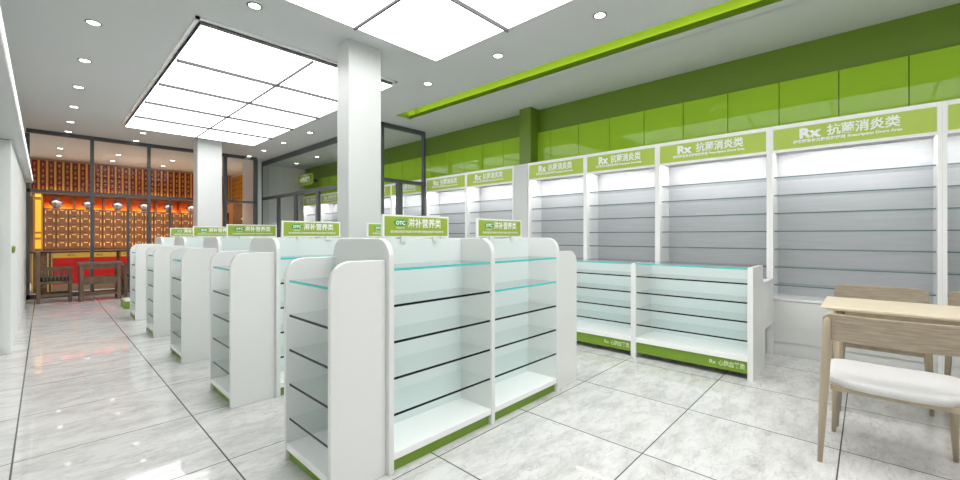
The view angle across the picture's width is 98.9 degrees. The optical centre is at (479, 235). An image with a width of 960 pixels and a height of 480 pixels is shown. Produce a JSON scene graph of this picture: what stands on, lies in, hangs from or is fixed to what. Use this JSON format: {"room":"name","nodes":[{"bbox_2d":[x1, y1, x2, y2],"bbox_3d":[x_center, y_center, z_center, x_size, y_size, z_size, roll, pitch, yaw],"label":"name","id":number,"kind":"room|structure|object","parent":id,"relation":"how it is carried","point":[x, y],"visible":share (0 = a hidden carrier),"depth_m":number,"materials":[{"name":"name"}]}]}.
{"room":"pharmacy","nodes":[
{"label":"pharmacy","id":0,"kind":"room"},
{"bbox_2d":[0,139,25,354],"bbox_3d":[-3.569,-0.398,2.665,13.452,3.098,0.575,0,0,43],"label":"wall","id":1,"kind":"structure","parent":0,"point":[12,182],"depth_m":4.03,"materials":[{"name":"white paint"}]},
{"bbox_2d":[0,26,32,182],"bbox_3d":[-3.299,-0.976,2.758,13.010,0.066,0.232,0,0,43],"label":"trim","id":2,"kind":"structure","parent":1,"relation":"attached to","point":[10,125],"depth_m":3.29,"materials":[{"name":"grey paint"}]},
{"bbox_2d":[0,8,32,179],"bbox_3d":[-3.216,-0.993,2.846,13.010,0.018,0.009,0,0,43],"label":"light strip","id":3,"kind":"object","parent":1,"relation":"attached to","point":[1,18],"visible":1,"depth_m":2.52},
{"bbox_2d":[24,128,257,299],"bbox_3d":[-6.890,-0.398,8.818,0.080,3.098,3.912,0,0,43],"label":"window","id":4,"kind":"structure","parent":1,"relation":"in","point":[92,139],"depth_m":8.33,"materials":[{"name":"grey metal"}]},
{"bbox_2d":[30,157,230,282],"bbox_3d":[-9.811,-0.398,11.590,0.088,3.098,5.000,0,0,43],"label":"wall","id":5,"kind":"structure","parent":0,"point":[33,158],"depth_m":11.08,"materials":[{"name":"beige"}]},
{"bbox_2d":[31,159,39,188],"bbox_3d":[-11.037,-1.504,10.205,0.026,0.779,0.135,0,0,43],"label":"plaque","id":6,"kind":"object","parent":5,"relation":"attached to","point":[35,164],"visible":0.91,"depth_m":10.20,"materials":[{"name":"red"}]},
{"bbox_2d":[40,160,47,189],"bbox_3d":[-10.938,-1.504,10.310,0.026,0.779,0.135,0,0,43],"label":"plaque","id":7,"kind":"object","parent":5,"relation":"attached to","point":[43,164],"visible":0.93,"depth_m":10.30,"materials":[{"name":"red"}]},
{"bbox_2d":[48,161,55,189],"bbox_3d":[-10.839,-1.504,10.415,0.026,0.779,0.135,0,0,43],"label":"plaque","id":8,"kind":"object","parent":5,"relation":"attached to","point":[51,164],"visible":0.92,"depth_m":10.41,"materials":[{"name":"red"}]},
{"bbox_2d":[57,162,63,190],"bbox_3d":[-10.740,-1.504,10.520,0.026,0.779,0.135,0,0,43],"label":"plaque","id":9,"kind":"object","parent":5,"relation":"attached to","point":[60,165],"visible":0.93,"depth_m":10.52,"materials":[{"name":"red"}]},
{"bbox_2d":[65,162,71,190],"bbox_3d":[-10.641,-1.504,10.625,0.026,0.779,0.135,0,0,43],"label":"plaque","id":10,"kind":"object","parent":5,"relation":"attached to","point":[68,166],"visible":0.94,"depth_m":10.62,"materials":[{"name":"red"}]},
{"bbox_2d":[73,163,79,191],"bbox_3d":[-10.542,-1.504,10.730,0.026,0.779,0.135,0,0,43],"label":"plaque","id":11,"kind":"object","parent":5,"relation":"attached to","point":[76,167],"visible":0.92,"depth_m":10.73,"materials":[{"name":"red"}]},
{"bbox_2d":[80,164,86,191],"bbox_3d":[-10.443,-1.504,10.835,0.026,0.779,0.135,0,0,43],"label":"plaque","id":12,"kind":"object","parent":5,"relation":"attached to","point":[83,167],"visible":0.94,"depth_m":10.83,"materials":[{"name":"red"}]},
{"bbox_2d":[88,165,94,191],"bbox_3d":[-10.344,-1.504,10.940,0.026,0.779,0.135,0,0,43],"label":"plaque","id":13,"kind":"object","parent":5,"relation":"attached to","point":[88,165],"visible":0.27,"depth_m":10.91,"materials":[{"name":"red"}]},
{"bbox_2d":[95,165,101,192],"bbox_3d":[-10.245,-1.504,11.045,0.026,0.779,0.135,0,0,43],"label":"plaque","id":14,"kind":"object","parent":5,"relation":"attached to","point":[97,167],"visible":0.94,"depth_m":11.02,"materials":[{"name":"red"}]},
{"bbox_2d":[103,166,108,192],"bbox_3d":[-10.146,-1.504,11.150,0.026,0.779,0.135,0,0,43],"label":"plaque","id":15,"kind":"object","parent":5,"relation":"attached to","point":[105,168],"visible":0.92,"depth_m":11.15,"materials":[{"name":"red"}]},
{"bbox_2d":[110,167,115,193],"bbox_3d":[-10.047,-1.504,11.255,0.026,0.779,0.135,0,0,43],"label":"plaque","id":16,"kind":"object","parent":5,"relation":"attached to","point":[112,169],"visible":0.93,"depth_m":11.26,"materials":[{"name":"red"}]},
{"bbox_2d":[117,167,122,193],"bbox_3d":[-9.948,-1.504,11.360,0.026,0.779,0.135,0,0,43],"label":"plaque","id":17,"kind":"object","parent":5,"relation":"attached to","point":[119,170],"visible":0.93,"depth_m":11.35,"materials":[{"name":"red"}]},
{"bbox_2d":[124,168,129,193],"bbox_3d":[-9.850,-1.504,11.465,0.026,0.779,0.135,0,0,43],"label":"plaque","id":18,"kind":"object","parent":5,"relation":"attached to","point":[126,170],"visible":0.94,"depth_m":11.46,"materials":[{"name":"red"}]},
{"bbox_2d":[130,168,136,194],"bbox_3d":[-9.751,-1.504,11.570,0.026,0.779,0.135,0,0,43],"label":"plaque","id":19,"kind":"object","parent":5,"relation":"attached to","point":[133,172],"visible":0.92,"depth_m":11.56,"materials":[{"name":"red"}]},
{"bbox_2d":[137,169,142,194],"bbox_3d":[-9.652,-1.504,11.675,0.026,0.779,0.135,0,0,43],"label":"plaque","id":20,"kind":"object","parent":5,"relation":"attached to","point":[139,171],"visible":0.92,"depth_m":11.67,"materials":[{"name":"red"}]},
{"bbox_2d":[151,170,155,195],"bbox_3d":[-9.454,-1.504,11.885,0.026,0.779,0.135,0,0,43],"label":"plaque","id":21,"kind":"object","parent":5,"relation":"attached to","point":[153,173],"visible":0.9,"depth_m":11.89,"materials":[{"name":"red"}]},
{"bbox_2d":[156,171,161,195],"bbox_3d":[-9.355,-1.504,11.990,0.026,0.779,0.135,0,0,43],"label":"plaque","id":22,"kind":"object","parent":5,"relation":"attached to","point":[158,173],"visible":0.92,"depth_m":11.98,"materials":[{"name":"red"}]},
{"bbox_2d":[163,171,167,196],"bbox_3d":[-9.256,-1.504,12.095,0.026,0.779,0.135,0,0,43],"label":"plaque","id":23,"kind":"object","parent":5,"relation":"attached to","point":[165,174],"visible":0.92,"depth_m":12.09,"materials":[{"name":"red"}]},
{"bbox_2d":[169,172,173,196],"bbox_3d":[-9.157,-1.504,12.200,0.026,0.779,0.135,0,0,43],"label":"plaque","id":24,"kind":"object","parent":5,"relation":"attached to","point":[171,174],"visible":0.92,"depth_m":12.20,"materials":[{"name":"red"}]},
{"bbox_2d":[175,173,179,196],"bbox_3d":[-9.058,-1.504,12.305,0.026,0.779,0.135,0,0,43],"label":"plaque","id":25,"kind":"object","parent":5,"relation":"attached to","point":[177,175],"visible":0.92,"depth_m":12.30,"materials":[{"name":"red"}]},
{"bbox_2d":[180,173,185,197],"bbox_3d":[-8.959,-1.504,12.410,0.026,0.779,0.135,0,0,43],"label":"plaque","id":26,"kind":"object","parent":5,"relation":"attached to","point":[182,175],"visible":0.91,"depth_m":12.41,"materials":[{"name":"red"}]},
{"bbox_2d":[186,174,191,197],"bbox_3d":[-8.860,-1.504,12.514,0.026,0.779,0.135,0,0,43],"label":"plaque","id":27,"kind":"object","parent":5,"relation":"attached to","point":[188,176],"visible":0.93,"depth_m":12.51,"materials":[{"name":"red"}]},
{"bbox_2d":[193,138,221,226],"bbox_3d":[-5.576,-0.398,8.419,0.336,3.098,0.425,0,0,43],"label":"column","id":28,"kind":"structure","parent":0,"point":[207,154],"depth_m":8.30,"materials":[{"name":"white paint"}]},
{"bbox_2d":[243,158,268,224],"bbox_3d":[-5.747,-0.398,10.799,1.053,3.098,0.575,0,0,43],"label":"wall","id":29,"kind":"structure","parent":0,"point":[248,165],"depth_m":10.68,"materials":[{"name":"white paint"}]},
{"bbox_2d":[262,122,383,236],"bbox_3d":[-3.755,-0.398,8.976,5.761,3.098,0.062,0,0,43],"label":"window","id":30,"kind":"structure","parent":29,"relation":"in","point":[331,141],"depth_m":8.93,"materials":[{"name":"grey metal"}]},
{"bbox_2d":[269,165,304,224],"bbox_3d":[-5.602,-0.398,11.623,0.115,3.098,1.266,0,0,43],"label":"wall","id":31,"kind":"structure","parent":0,"point":[282,180],"depth_m":11.62,"materials":[{"name":"white paint"}]},
{"bbox_2d":[337,39,380,237],"bbox_3d":[-1.250,-0.398,4.261,0.230,3.098,0.372,0,0,43],"label":"column","id":32,"kind":"structure","parent":0,"point":[358,64],"depth_m":4.15,"materials":[{"name":"white paint"}]},
{"bbox_2d":[381,122,425,215],"bbox_3d":[-1.370,-0.398,7.372,0.088,3.098,0.991,0,0,43],"label":"window","id":33,"kind":"structure","parent":0,"point":[399,183],"depth_m":7.49,"materials":[{"name":"grey metal"}]},
{"bbox_2d":[0,283,959,479],"bbox_3d":[-3.064,1.195,6.039,17.523,0.088,6.177,0,0,43],"label":"floor","id":34,"kind":"structure","parent":0,"point":[87,392],"depth_m":2.52,"materials":[{"name":"tile"}]},
{"bbox_2d":[36,252,73,303],"bbox_3d":[-7.497,0.715,7.246,0.566,0.872,0.456,0,0,43],"label":"armchair","id":35,"kind":"object","parent":34,"relation":"on","point":[56,279],"visible":1,"depth_m":7.11,"materials":[{"name":"brown wood"}]},
{"bbox_2d":[40,275,68,281],"bbox_3d":[-7.498,0.745,7.245,0.407,0.074,0.345,0,0,43],"label":"cushion","id":36,"kind":"object","parent":35,"relation":"on","point":[43,278],"depth_m":7.11,"materials":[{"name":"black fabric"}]},
{"bbox_2d":[30,250,129,292],"bbox_3d":[-7.986,0.737,9.827,0.562,0.828,3.735,0,0,43],"label":"counter","id":37,"kind":"object","parent":34,"relation":"on","point":[47,258],"depth_m":8.77,"materials":[{"name":"red"}]},
{"bbox_2d":[30,250,129,253],"bbox_3d":[-8.002,0.339,9.842,0.518,0.031,3.735,0,0,43],"label":"countertop","id":38,"kind":"structure","parent":37,"relation":"on","point":[77,251],"depth_m":8.81,"materials":[{"name":"black"}]},
{"bbox_2d":[76,261,122,301],"bbox_3d":[-6.942,0.812,7.505,0.451,0.677,0.602,0,0,43],"label":"table","id":39,"kind":"object","parent":34,"relation":"on","point":[83,280],"visible":1,"depth_m":7.40,"materials":[{"name":"brown wood"}]},
{"bbox_2d":[32,192,192,250],"bbox_3d":[-9.563,0.022,11.350,0.389,2.257,3.788,0,0,43],"label":"tall cabinet","id":40,"kind":"object","parent":34,"relation":"on","point":[66,227],"visible":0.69,"depth_m":10.77,"materials":[{"name":"brown wood"}]},
{"bbox_2d":[49,196,63,207],"bbox_3d":[-10.557,-0.839,10.244,0.248,0.296,0.251,0,0,43],"label":"jar","id":41,"kind":"object","parent":40,"relation":"on","point":[55,202],"visible":1,"depth_m":10.18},
{"bbox_2d":[111,199,123,209],"bbox_3d":[-9.768,-0.839,11.081,0.248,0.296,0.251,0,0,43],"label":"jar","id":42,"kind":"object","parent":40,"relation":"on","point":[117,205],"visible":0.98,"depth_m":11.02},
{"bbox_2d":[121,264,129,296],"bbox_3d":[-6.729,0.715,8.061,0.566,0.872,0.456,0,0,43],"label":"armchair","id":43,"kind":"object","parent":34,"relation":"on","point":[125,275],"visible":0.36,"depth_m":7.80,"materials":[{"name":"brown wood"}]},
{"bbox_2d":[121,297,129,308],"bbox_3d":[-5.688,1.091,6.752,0.513,0.120,0.279,0,0,43],"label":"plinth","id":44,"kind":"object","parent":34,"relation":"on","point":[125,302],"visible":0.44,"depth_m":6.53,"materials":[{"name":"green"}]},
{"bbox_2d":[130,244,160,320],"bbox_3d":[-4.765,0.633,5.854,0.504,1.035,0.282,0,0,43],"label":"shelf","id":45,"kind":"object","parent":34,"relation":"on","point":[137,251],"visible":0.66,"depth_m":5.64,"materials":[{"name":"white"}]},
{"bbox_2d":[154,237,174,244],"bbox_3d":[-4.155,0.582,6.501,0.558,1.137,1.496,0,0,43],"label":"shelf","id":46,"kind":"object","parent":34,"relation":"on","point":[158,240],"visible":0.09,"depth_m":6.02,"materials":[{"name":"white"}]},
{"bbox_2d":[170,228,192,236],"bbox_3d":[-4.403,-0.043,6.237,0.041,0.154,0.487,0,0,43],"label":"sign","id":47,"kind":"object","parent":46,"relation":"attached to","point":[174,232],"visible":0.61,"depth_m":6.15,"materials":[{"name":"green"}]},
{"bbox_2d":[146,245,183,337],"bbox_3d":[-3.780,0.633,4.925,0.504,1.035,0.282,0,0,43],"label":"shelf","id":48,"kind":"object","parent":34,"relation":"on","point":[157,256],"visible":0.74,"depth_m":4.73,"materials":[{"name":"white"}]},
{"bbox_2d":[170,247,216,362],"bbox_3d":[-2.775,0.633,3.978,0.504,1.035,0.282,0,0,43],"label":"shelf","id":49,"kind":"object","parent":34,"relation":"on","point":[189,266],"visible":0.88,"depth_m":3.81,"materials":[{"name":"white"}]},
{"bbox_2d":[227,203,242,223],"bbox_3d":[-7.475,0.088,12.520,0.974,2.124,0.354,0,0,43],"label":"door","id":50,"kind":"structure","parent":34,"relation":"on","point":[234,210],"depth_m":12.16,"materials":[{"name":"brown wood"}]},
{"bbox_2d":[174,237,307,246],"bbox_3d":[-3.170,0.582,5.572,0.558,1.137,1.496,0,0,43],"label":"shelf","id":51,"kind":"object","parent":34,"relation":"on","point":[179,241],"visible":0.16,"depth_m":5.13,"materials":[{"name":"white"}]},
{"bbox_2d":[193,226,228,237],"bbox_3d":[-3.418,-0.043,5.308,0.041,0.154,0.487,0,0,43],"label":"sign","id":52,"kind":"object","parent":51,"relation":"attached to","point":[198,231],"visible":0.83,"depth_m":5.25,"materials":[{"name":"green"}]},
{"bbox_2d":[210,250,274,408],"bbox_3d":[-1.745,0.633,3.006,0.504,1.035,0.282,0,0,43],"label":"shelf","id":53,"kind":"object","parent":34,"relation":"on","point":[242,283],"visible":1,"depth_m":2.87,"materials":[{"name":"white"}]},
{"bbox_2d":[203,237,336,252],"bbox_3d":[-2.165,0.582,4.625,0.558,1.137,1.496,0,0,43],"label":"shelf","id":54,"kind":"object","parent":34,"relation":"on","point":[222,244],"visible":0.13,"depth_m":4.20,"materials":[{"name":"white"}]},
{"bbox_2d":[226,224,276,238],"bbox_3d":[-2.413,-0.043,4.361,0.041,0.154,0.487,0,0,43],"label":"sign","id":55,"kind":"object","parent":54,"relation":"attached to","point":[240,231],"visible":1,"depth_m":4.34,"materials":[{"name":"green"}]},
{"bbox_2d":[303,195,315,237],"bbox_3d":[-4.364,0.040,11.079,1.017,2.221,0.355,0,0,43],"label":"shelf","id":56,"kind":"object","parent":34,"relation":"on","point":[309,202],"visible":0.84,"depth_m":11.32,"materials":[{"name":"white laminate"}]},
{"bbox_2d":[321,192,336,221],"bbox_3d":[-3.607,0.040,10.366,1.061,2.221,0.355,0,0,43],"label":"display shelf","id":57,"kind":"object","parent":34,"relation":"on","point":[329,200],"visible":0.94,"depth_m":10.61,"materials":[{"name":"white laminate"}]},
{"bbox_2d":[284,256,385,479],"bbox_3d":[-0.734,0.633,2.053,0.504,1.035,0.282,0,0,43],"label":"shelf","id":58,"kind":"object","parent":34,"relation":"on","point":[335,307],"visible":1,"depth_m":1.95,"materials":[{"name":"metal"}]},
{"bbox_2d":[250,237,428,397],"bbox_3d":[-1.135,0.582,3.654,0.558,1.137,1.496,0,0,43],"label":"shelf","id":59,"kind":"object","parent":34,"relation":"on","point":[286,250],"visible":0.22,"depth_m":3.20,"materials":[{"name":"white"}]},
{"bbox_2d":[281,221,339,239],"bbox_3d":[-1.383,-0.043,3.389,0.041,0.154,0.487,0,0,43],"label":"sign","id":60,"kind":"object","parent":59,"relation":"attached to","point":[297,229],"visible":1,"depth_m":3.36,"materials":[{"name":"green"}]},
{"bbox_2d":[366,223,382,238],"bbox_3d":[-0.867,-0.043,3.937,0.041,0.154,0.487,0,0,43],"label":"sign","id":61,"kind":"object","parent":59,"relation":"attached to","point":[372,229],"visible":0.38,"depth_m":3.80,"materials":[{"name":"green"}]},
{"bbox_2d":[384,184,390,213],"bbox_3d":[-2.077,0.040,8.924,1.017,2.221,0.355,0,0,43],"label":"display shelf","id":62,"kind":"object","parent":34,"relation":"on","point":[387,188],"visible":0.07,"depth_m":8.61,"materials":[{"name":"white laminate"}]},
{"bbox_2d":[391,179,420,215],"bbox_3d":[-1.337,0.040,8.226,1.017,2.221,0.355,0,0,43],"label":"display shelf","id":63,"kind":"object","parent":34,"relation":"on","point":[411,193],"visible":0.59,"depth_m":8.39,"materials":[{"name":"white laminate"}]},
{"bbox_2d":[426,173,465,238],"bbox_3d":[-0.503,0.040,7.440,1.061,2.221,0.355,0,0,43],"label":"display shelf","id":64,"kind":"object","parent":34,"relation":"on","point":[445,195],"visible":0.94,"depth_m":7.54,"materials":[{"name":"white laminate"}]},
{"bbox_2d":[333,238,559,475],"bbox_3d":[-0.123,0.582,2.701,0.558,1.137,1.496,0,0,43],"label":"shelf","id":65,"kind":"object","parent":34,"relation":"on","point":[473,324],"visible":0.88,"depth_m":2.56,"materials":[{"name":"metal"}]},
{"bbox_2d":[381,214,448,241],"bbox_3d":[-0.372,-0.043,2.436,0.041,0.154,0.487,0,0,43],"label":"sign","id":66,"kind":"object","parent":65,"relation":"attached to","point":[402,227],"visible":1,"depth_m":2.40,"materials":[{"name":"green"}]},
{"bbox_2d":[476,218,520,240],"bbox_3d":[0.144,-0.043,2.984,0.041,0.154,0.487,0,0,43],"label":"sign","id":67,"kind":"object","parent":65,"relation":"attached to","point":[488,228],"visible":0.99,"depth_m":2.95,"materials":[{"name":"green"}]},
{"bbox_2d":[466,166,513,237],"bbox_3d":[0.257,0.040,6.724,1.026,2.221,0.355,0,0,43],"label":"display shelf","id":68,"kind":"object","parent":34,"relation":"on","point":[489,192],"visible":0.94,"depth_m":6.86,"materials":[{"name":"white laminate"}]},
{"bbox_2d":[514,164,527,237],"bbox_3d":[0.729,0.040,6.282,0.248,2.221,0.354,0,0,43],"label":"column","id":69,"kind":"structure","parent":34,"relation":"on","point":[520,171],"depth_m":6.14,"materials":[{"name":"white paint"}]},
{"bbox_2d":[519,107,538,164],"bbox_3d":[0.761,-1.509,6.343,0.212,0.876,0.221,0,0,43],"label":"column","id":70,"kind":"structure","parent":69,"relation":"on","point":[528,117],"depth_m":6.26,"materials":[{"name":"green paint"}]},
{"bbox_2d":[528,155,584,258],"bbox_3d":[1.165,0.040,5.868,0.937,2.221,0.355,0,0,43],"label":"display shelf","id":71,"kind":"object","parent":34,"relation":"on","point":[556,187],"visible":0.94,"depth_m":5.97,"materials":[{"name":"white laminate"}]},
{"bbox_2d":[560,251,576,387],"bbox_3d":[0.490,0.633,3.352,0.504,1.035,0.291,0,0,43],"label":"shelf","id":72,"kind":"object","parent":34,"relation":"on","point":[568,263],"visible":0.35,"depth_m":3.19,"materials":[{"name":"white laminate"}]},
{"bbox_2d":[585,144,656,262],"bbox_3d":[1.844,0.040,5.227,0.928,2.221,0.355,0,0,43],"label":"display shelf","id":73,"kind":"object","parent":34,"relation":"on","point":[620,185],"visible":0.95,"depth_m":5.32,"materials":[{"name":"white laminate"}]},
{"bbox_2d":[576,258,772,381],"bbox_3d":[1.791,0.701,4.229,1.885,0.898,0.947,0,0,43],"label":"shelf","id":74,"kind":"object","parent":34,"relation":"on","point":[711,315],"depth_m":3.86,"materials":[{"name":"metal"}]},
{"bbox_2d":[577,269,630,276],"bbox_3d":[1.259,0.384,4.358,0.859,0.012,0.371,0,0,43],"label":"glass shelf","id":75,"kind":"object","parent":74,"relation":"attached to","point":[614,272],"depth_m":4.32,"materials":[{"name":"black"}]},
{"bbox_2d":[577,282,630,292],"bbox_3d":[1.259,0.536,4.358,0.859,0.012,0.371,0,0,43],"label":"glass shelf","id":76,"kind":"object","parent":74,"relation":"attached to","point":[610,286],"depth_m":4.31,"materials":[{"name":"black"}]},
{"bbox_2d":[577,301,630,308],"bbox_3d":[1.259,0.689,4.358,0.859,0.012,0.371,0,0,43],"label":"glass shelf","id":77,"kind":"object","parent":74,"relation":"attached to","point":[619,302],"depth_m":4.31,"materials":[{"name":"black"}]},
{"bbox_2d":[577,315,630,324],"bbox_3d":[1.259,0.841,4.358,0.859,0.012,0.371,0,0,43],"label":"glass shelf","id":78,"kind":"object","parent":74,"relation":"attached to","point":[617,316],"depth_m":4.32,"materials":[{"name":"black"}]},
{"bbox_2d":[637,273,746,284],"bbox_3d":[1.935,0.384,3.721,0.895,0.012,0.371,0,0,43],"label":"glass shelf","id":79,"kind":"object","parent":74,"relation":"attached to","point":[715,278],"depth_m":3.74,"materials":[{"name":"black"}]},
{"bbox_2d":[637,288,746,303],"bbox_3d":[1.935,0.536,3.721,0.895,0.012,0.371,0,0,43],"label":"glass shelf","id":80,"kind":"object","parent":74,"relation":"attached to","point":[732,297],"depth_m":3.72,"materials":[{"name":"black"}]},
{"bbox_2d":[637,308,746,322],"bbox_3d":[1.935,0.689,3.721,0.895,0.012,0.371,0,0,43],"label":"glass shelf","id":81,"kind":"object","parent":74,"relation":"attached to","point":[716,311],"depth_m":3.73,"materials":[{"name":"black"}]},
{"bbox_2d":[637,324,746,341],"bbox_3d":[1.935,0.841,3.721,0.895,0.012,0.371,0,0,43],"label":"glass shelf","id":82,"kind":"object","parent":74,"relation":"attached to","point":[712,327],"depth_m":3.72,"materials":[{"name":"black"}]},
{"bbox_2d":[657,127,769,352],"bbox_3d":[2.575,0.040,4.538,1.079,2.221,0.355,0,0,43],"label":"display shelf","id":83,"kind":"object","parent":34,"relation":"on","point":[713,192],"visible":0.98,"depth_m":4.56,"materials":[{"name":"white laminate"}]},
{"bbox_2d":[770,101,941,373],"bbox_3d":[3.380,0.040,3.780,1.132,2.221,0.355,0,0,43],"label":"display shelf","id":84,"kind":"object","parent":34,"relation":"on","point":[856,199],"visible":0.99,"depth_m":3.79,"materials":[{"name":"white laminate"}]},
{"bbox_2d":[831,284,934,415],"bbox_3d":[2.900,0.770,2.982,0.561,0.764,0.541,0,0,43],"label":"dining chair","id":85,"kind":"object","parent":34,"relation":"on","point":[911,295],"visible":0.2,"depth_m":3.08,"materials":[{"name":"brown wood"}]},
{"bbox_2d":[817,313,959,462],"bbox_3d":[2.078,0.770,2.068,0.561,0.764,0.541,0,0,43],"label":"dining chair","id":86,"kind":"object","parent":34,"relation":"on","point":[929,390],"visible":1,"depth_m":1.99,"materials":[{"name":"brown wood"}]},
{"bbox_2d":[821,296,959,426],"bbox_3d":[2.757,0.783,2.138,1.487,0.735,0.540,0,0,43],"label":"dining table","id":87,"kind":"object","parent":34,"relation":"on","point":[878,309],"visible":0.77,"depth_m":2.38,"materials":[{"name":"brown wood"}]},
{"bbox_2d":[942,99,959,378],"bbox_3d":[4.201,0.040,3.006,1.123,2.221,0.355,0,0,43],"label":"display shelf","id":88,"kind":"object","parent":34,"relation":"on","point":[950,109],"visible":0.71,"depth_m":3.37,"materials":[{"name":"white laminate"}]},
{"bbox_2d":[944,291,959,375],"bbox_3d":[3.342,0.770,2.565,0.561,0.764,0.541,0,0,43],"label":"dining chair","id":89,"kind":"object","parent":34,"relation":"on","point":[953,297],"visible":0.25,"depth_m":2.88,"materials":[{"name":"brown wood"}]},
{"bbox_2d":[0,0,959,175],"bbox_3d":[-3.064,-2.035,6.039,17.523,0.177,6.177,0,0,43],"label":"ceiling","id":90,"kind":"structure","parent":0,"point":[46,39],"depth_m":4.41,"materials":[{"name":"grey paint"}]},
{"bbox_2d":[247,2,261,9],"bbox_3d":[-1.906,-1.944,3.475,0.117,0.006,0.117,0,0,43],"label":"recessed light","id":91,"kind":"object","parent":90,"relation":"in","point":[252,5],"visible":1,"depth_m":3.47,"materials":[{"name":"grey metal"}]},
{"bbox_2d":[122,15,396,145],"bbox_3d":[-3.618,-1.901,6.141,5.071,0.092,2.133,0,0,43],"label":"ceiling light","id":92,"kind":"object","parent":90,"relation":"attached to","point":[226,83],"visible":0.94,"depth_m":5.23,"materials":[{"name":"glowing white translucent plastic"},{"name":"dark metal"}]},
{"bbox_2d":[126,116,206,136],"bbox_3d":[-5.419,-1.892,7.136,0.989,0.007,1.015,0,0,43],"label":"diffuser","id":93,"kind":"object","parent":92,"relation":"attached to","point":[139,122],"depth_m":7.09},
{"bbox_2d":[134,101,222,126],"bbox_3d":[-4.694,-1.892,6.453,0.989,0.007,1.015,0,0,43],"label":"diffuser","id":94,"kind":"object","parent":92,"relation":"attached to","point":[149,110],"depth_m":6.44,"materials":[{"name":"plastic"}]},
{"bbox_2d":[145,84,244,115],"bbox_3d":[-3.969,-1.892,5.769,0.989,0.007,1.015,0,0,43],"label":"diffuser","id":95,"kind":"object","parent":92,"relation":"attached to","point":[201,102],"depth_m":5.73,"materials":[{"name":"plastic"}]},
{"bbox_2d":[159,59,271,101],"bbox_3d":[-3.244,-1.892,5.086,0.989,0.007,1.015,0,0,43],"label":"diffuser","id":96,"kind":"object","parent":92,"relation":"attached to","point":[177,75],"depth_m":5.06,"materials":[{"name":"plastic"}]},
{"bbox_2d":[198,130,267,145],"bbox_3d":[-4.718,-1.892,7.880,0.989,0.007,1.015,0,0,43],"label":"diffuser","id":97,"kind":"object","parent":92,"relation":"attached to","point":[221,135],"depth_m":7.80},
{"bbox_2d":[177,25,311,83],"bbox_3d":[-2.519,-1.892,4.402,0.989,0.007,1.015,0,0,43],"label":"diffuser","id":98,"kind":"object","parent":92,"relation":"attached to","point":[210,47],"depth_m":4.33,"materials":[{"name":"plastic"}]},
{"bbox_2d":[213,118,288,137],"bbox_3d":[-3.993,-1.892,7.197,0.989,0.007,1.015,0,0,43],"label":"diffuser","id":99,"kind":"object","parent":92,"relation":"attached to","point":[241,126],"depth_m":7.15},
{"bbox_2d":[230,105,313,127],"bbox_3d":[-3.268,-1.892,6.513,0.989,0.007,1.015,0,0,43],"label":"diffuser","id":100,"kind":"object","parent":92,"relation":"attached to","point":[266,115],"depth_m":6.50,"materials":[{"name":"plastic"}]},
{"bbox_2d":[252,87,336,116],"bbox_3d":[-2.543,-1.892,5.830,0.989,0.007,1.015,0,0,43],"label":"diffuser","id":101,"kind":"object","parent":92,"relation":"attached to","point":[303,103],"depth_m":5.79,"materials":[{"name":"plastic"}]},
{"bbox_2d":[280,61,391,98],"bbox_3d":[-1.817,-1.892,5.146,0.989,0.007,1.015,0,0,43],"label":"diffuser","id":102,"kind":"object","parent":92,"relation":"attached to","point":[318,79],"depth_m":5.02,"materials":[{"name":"plastic"}]},
{"bbox_2d":[287,0,570,60],"bbox_3d":[0.689,-1.901,2.008,5.115,0.092,2.027,0,0,43],"label":"ceiling light","id":103,"kind":"object","parent":90,"relation":"attached to","point":[435,30],"visible":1,"depth_m":3.54,"materials":[{"name":"glowing white translucent plastic"},{"name":"dark metal"}]},
{"bbox_2d":[287,0,393,26],"bbox_3d":[-1.107,-1.892,3.035,0.998,0.007,0.962,0,0,43],"label":"diffuser","id":104,"kind":"object","parent":103,"relation":"attached to","point":[353,13],"depth_m":3.41,"materials":[{"name":"plastic"}]},
{"bbox_2d":[359,0,502,60],"bbox_3d":[-0.442,-1.892,3.740,0.998,0.007,0.962,0,0,43],"label":"diffuser","id":105,"kind":"object","parent":103,"relation":"attached to","point":[435,30],"depth_m":3.71,"materials":[{"name":"plastic"}]},
{"bbox_2d":[460,0,570,27],"bbox_3d":[0.290,-1.892,3.050,0.998,0.007,0.962,0,0,43],"label":"diffuser","id":106,"kind":"object","parent":103,"relation":"attached to","point":[504,13],"depth_m":3.41,"materials":[{"name":"plastic"}]},
{"bbox_2d":[395,0,781,118],"bbox_3d":[1.622,-2.063,4.108,7.876,0.228,0.451,0,0,43],"label":"trim","id":107,"kind":"structure","parent":90,"relation":"attached to","point":[733,4],"depth_m":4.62,"materials":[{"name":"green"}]},
{"bbox_2d":[593,12,606,18],"bbox_3d":[1.058,-1.944,3.625,0.117,0.006,0.117,0,0,43],"label":"recessed light","id":108,"kind":"object","parent":90,"relation":"in","point":[599,15],"visible":1,"depth_m":3.62,"materials":[{"name":"grey metal"}]},
{"bbox_2d":[410,0,805,120],"bbox_3d":[1.724,-1.954,4.216,7.876,0.013,0.137,0,0,43],"label":"trim","id":109,"kind":"structure","parent":90,"relation":"attached to","point":[783,3],"depth_m":4.31,"materials":[{"name":"green paint"}]},
{"bbox_2d":[305,3,959,178],"bbox_3d":[0.094,-0.398,7.196,14.337,3.098,0.106,0,0,43],"label":"wall","id":110,"kind":"structure","parent":0,"point":[939,28],"depth_m":4.50,"materials":[{"name":"green paint"}]},
{"bbox_2d":[298,173,317,185],"bbox_3d":[-4.644,-1.531,11.297,0.929,0.301,0.347,0,0,43],"label":"wall sign","id":111,"kind":"object","parent":110,"relation":"attached to","point":[306,179],"visible":1,"depth_m":11.15,"materials":[{"name":"green"}]},
{"bbox_2d":[304,45,959,196],"bbox_3d":[0.181,-1.296,7.014,14.529,0.575,0.039,0,0,43],"label":"wall panel","id":112,"kind":"object","parent":110,"relation":"attached to","point":[934,76],"depth_m":4.49,"materials":[{"name":"green paint"}]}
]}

